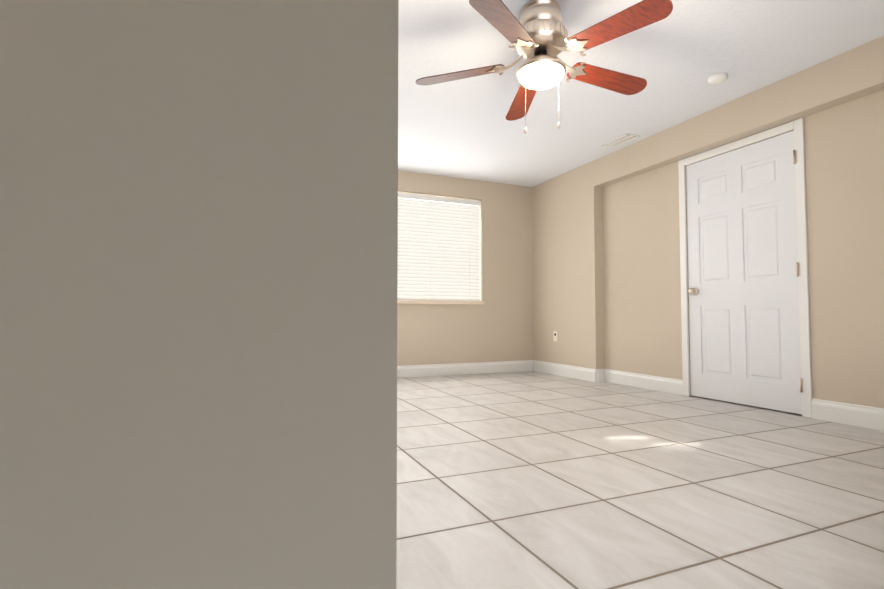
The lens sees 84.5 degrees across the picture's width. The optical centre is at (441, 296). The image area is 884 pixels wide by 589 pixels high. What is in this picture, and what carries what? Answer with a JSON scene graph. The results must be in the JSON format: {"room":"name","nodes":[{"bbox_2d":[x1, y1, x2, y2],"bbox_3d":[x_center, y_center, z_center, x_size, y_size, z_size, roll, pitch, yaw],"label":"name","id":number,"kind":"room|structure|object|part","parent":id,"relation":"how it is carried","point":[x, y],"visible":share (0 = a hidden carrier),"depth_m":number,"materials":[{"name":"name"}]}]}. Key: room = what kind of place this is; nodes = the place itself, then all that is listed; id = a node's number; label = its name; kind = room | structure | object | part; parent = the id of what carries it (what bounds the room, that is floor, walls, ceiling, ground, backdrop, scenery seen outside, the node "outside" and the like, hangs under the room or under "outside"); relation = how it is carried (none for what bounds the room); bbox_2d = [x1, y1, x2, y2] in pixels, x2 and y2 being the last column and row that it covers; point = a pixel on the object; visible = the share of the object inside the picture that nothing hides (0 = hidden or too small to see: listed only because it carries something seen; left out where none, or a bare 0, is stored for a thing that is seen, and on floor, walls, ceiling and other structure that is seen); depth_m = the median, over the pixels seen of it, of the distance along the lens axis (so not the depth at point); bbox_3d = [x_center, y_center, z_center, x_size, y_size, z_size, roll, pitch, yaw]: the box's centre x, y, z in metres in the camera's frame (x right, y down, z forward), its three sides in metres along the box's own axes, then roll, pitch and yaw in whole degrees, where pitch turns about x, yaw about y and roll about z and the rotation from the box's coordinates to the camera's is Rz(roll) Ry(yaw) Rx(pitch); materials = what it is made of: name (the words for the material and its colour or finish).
{"room":"living room","nodes":[
{"label":"living room","id":0,"kind":"room"},
{"bbox_2d":[0,0,398,588],"bbox_3d":[-0.454,-0.476,0.269,0.863,2.380,0.120,1,-3,-23],"label":"wall","id":1,"kind":"structure","parent":0,"point":[198,277],"depth_m":0.31,"materials":[{"name":"beige paint"}]},
{"bbox_2d":[397,170,533,365],"bbox_3d":[-0.326,-0.257,5.726,4.040,2.380,0.160,1,-3,-23],"label":"wall","id":2,"kind":"structure","parent":0,"point":[497,326],"depth_m":6.03,"materials":[{"name":"beige paint"}]},
{"bbox_2d":[397,192,480,300],"bbox_3d":[-0.145,-0.572,5.770,1.354,1.246,0.076,1,-3,-23],"label":"window blind","id":3,"kind":"object","parent":2,"relation":"attached to","point":[438,248],"visible":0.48,"depth_m":5.82,"materials":[{"name":"white plastic"}]},
{"bbox_3d":[-0.171,-0.559,5.726,1.112,1.176,0.018,1,-3,-23],"label":"cord","id":4,"kind":"part","parent":3,"relation":"part of","materials":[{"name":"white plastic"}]},
{"bbox_2d":[397,300,483,304],"bbox_3d":[-0.784,0.065,5.498,2.750,0.040,0.195,1,-3,-23],"label":"window sill","id":5,"kind":"structure","parent":2,"relation":"attached to","point":[441,302],"depth_m":5.72,"materials":[{"name":"white wood"}]},
{"bbox_2d":[397,360,532,377],"bbox_3d":[-0.439,0.858,5.537,3.520,0.135,0.016,1,-3,-23],"label":"baseboard","id":6,"kind":"structure","parent":2,"relation":"attached to","point":[406,371],"depth_m":5.83,"materials":[{"name":"white wood"}]},
{"bbox_2d":[396,371,883,588],"bbox_3d":[0.679,0.843,2.215,5.320,0.100,7.800,1,-3,-23],"label":"floor","id":7,"kind":"structure","parent":0,"point":[525,480],"depth_m":1.96,"materials":[{"name":"tile"}]},
{"bbox_2d":[398,0,883,186],"bbox_3d":[0.679,-1.635,2.315,5.320,0.100,7.800,1,-3,-23],"label":"ceiling","id":8,"kind":"structure","parent":0,"point":[675,59],"depth_m":3.34,"materials":[{"name":"white paint"}]},
{"bbox_2d":[415,0,672,133],"bbox_3d":[0.592,-1.220,2.667,1.319,0.699,1.365,1,-3,-23],"label":"ceiling fan","id":9,"kind":"object","parent":8,"relation":"hanging from","point":[536,35],"visible":0.98,"depth_m":2.55,"materials":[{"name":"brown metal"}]},
{"bbox_3d":[0.104,-1.258,2.768,0.448,0.057,0.383,1,-3,-23],"label":"blade","id":10,"kind":"part","parent":9,"relation":"part of","materials":[{"name":"brown wood"}]},
{"bbox_3d":[0.295,-1.278,2.276,0.464,0.057,0.361,1,-3,-23],"label":"blade","id":11,"kind":"part","parent":9,"relation":"part of","materials":[{"name":"brown wood"}]},
{"bbox_3d":[0.514,-1.245,3.105,0.276,0.057,0.500,1,-3,-23],"label":"blade","id":12,"kind":"part","parent":9,"relation":"part of","materials":[{"name":"brown wood"}]},
{"bbox_3d":[0.539,-1.179,2.650,0.248,0.072,0.248,1,-3,-23],"label":"lamp shade","id":13,"kind":"part","parent":9,"relation":"part of","materials":[{"name":"white glass"}]},
{"bbox_3d":[0.541,-1.050,2.625,0.188,0.355,0.069,1,-3,-23],"label":"chain","id":14,"kind":"part","parent":9,"relation":"part of","materials":[{"name":"silver metal"}]},
{"bbox_3d":[0.965,-1.256,2.812,0.519,0.057,0.147,1,-3,-23],"label":"blade","id":15,"kind":"part","parent":9,"relation":"part of","materials":[{"name":"brown wood"}]},
{"bbox_3d":[0.827,-1.277,2.304,0.248,0.057,0.508,1,-3,-23],"label":"blade","id":16,"kind":"part","parent":9,"relation":"part of","materials":[{"name":"brown wood"}]},
{"bbox_2d":[601,133,639,147],"bbox_3d":[1.707,-1.485,4.655,0.155,0.010,0.340,1,-3,-23],"label":"ceiling vent","id":17,"kind":"object","parent":8,"relation":"in","point":[619,141],"visible":0.96,"depth_m":4.63,"materials":[{"name":"white plastic"}]},
{"bbox_2d":[707,73,727,84],"bbox_3d":[1.936,-1.522,3.416,0.128,0.035,0.128,1,-3,-23],"label":"smoke detector","id":18,"kind":"object","parent":8,"relation":"attached to","point":[717,78],"visible":1,"depth_m":3.38,"materials":[{"name":"white plastic"}]},
{"bbox_2d":[532,35,883,407],"bbox_3d":[2.748,-0.360,3.151,0.420,2.380,7.000,1,-3,-23],"label":"wall","id":19,"kind":"structure","parent":0,"point":[606,267],"depth_m":4.19,"materials":[{"name":"beige paint"}]},
{"bbox_2d":[553,331,556,340],"bbox_3d":[1.356,0.478,5.819,0.008,0.118,0.072,1,-3,-23],"label":"electrical outlet","id":20,"kind":"object","parent":19,"relation":"attached to","point":[555,335],"visible":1,"depth_m":5.82,"materials":[{"name":"beige plastic"}]},
{"bbox_2d":[533,360,595,381],"bbox_3d":[1.399,0.865,5.697,0.016,0.135,1.170,1,-3,-23],"label":"baseboard","id":21,"kind":"structure","parent":19,"relation":"attached to","point":[583,373],"depth_m":5.61,"materials":[{"name":"white wood"}]},
{"bbox_2d":[596,369,604,381],"bbox_3d":[1.695,0.844,5.179,0.120,0.135,0.016,1,-3,-23],"label":"baseboard","id":22,"kind":"structure","parent":19,"relation":"attached to","point":[600,375],"depth_m":5.17,"materials":[{"name":"white wood"}]},
{"bbox_2d":[605,369,682,394],"bbox_3d":[1.936,0.827,4.750,0.016,0.135,0.995,1,-3,-23],"label":"baseboard","id":23,"kind":"structure","parent":19,"relation":"attached to","point":[661,384],"depth_m":4.68,"materials":[{"name":"white wood"}]},
{"bbox_2d":[678,118,811,417],"bbox_3d":[2.313,-0.190,3.845,0.072,2.094,1.040,1,-3,-23],"label":"door frame","id":24,"kind":"structure","parent":19,"relation":"in","point":[797,126],"depth_m":3.44,"materials":[{"name":"white wood"}]},
{"bbox_3d":[2.162,-0.043,4.193,0.072,0.066,0.066,1,-3,-23],"label":"knob","id":25,"kind":"part","parent":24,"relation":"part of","materials":[{"name":"silver metal"}]},
{"bbox_2d":[686,131,801,413],"bbox_3d":[2.364,-0.163,3.866,0.035,2.019,0.912,1,-3,-23],"label":"door","id":26,"kind":"structure","parent":24,"relation":"attached to","point":[744,326],"depth_m":3.80,"materials":[{"name":"white wood"}]},
{"bbox_3d":[2.505,-0.184,3.420,0.012,1.710,0.021,1,-3,-23],"label":"door hinge","id":27,"kind":"part","parent":24,"relation":"part of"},
{"bbox_2d":[811,398,883,430],"bbox_3d":[3.289,0.699,1.595,0.016,0.135,3.795,1,-3,-23],"label":"baseboard","id":28,"kind":"structure","parent":19,"relation":"attached to","point":[869,417],"depth_m":3.13,"materials":[{"name":"white wood"}]}
]}

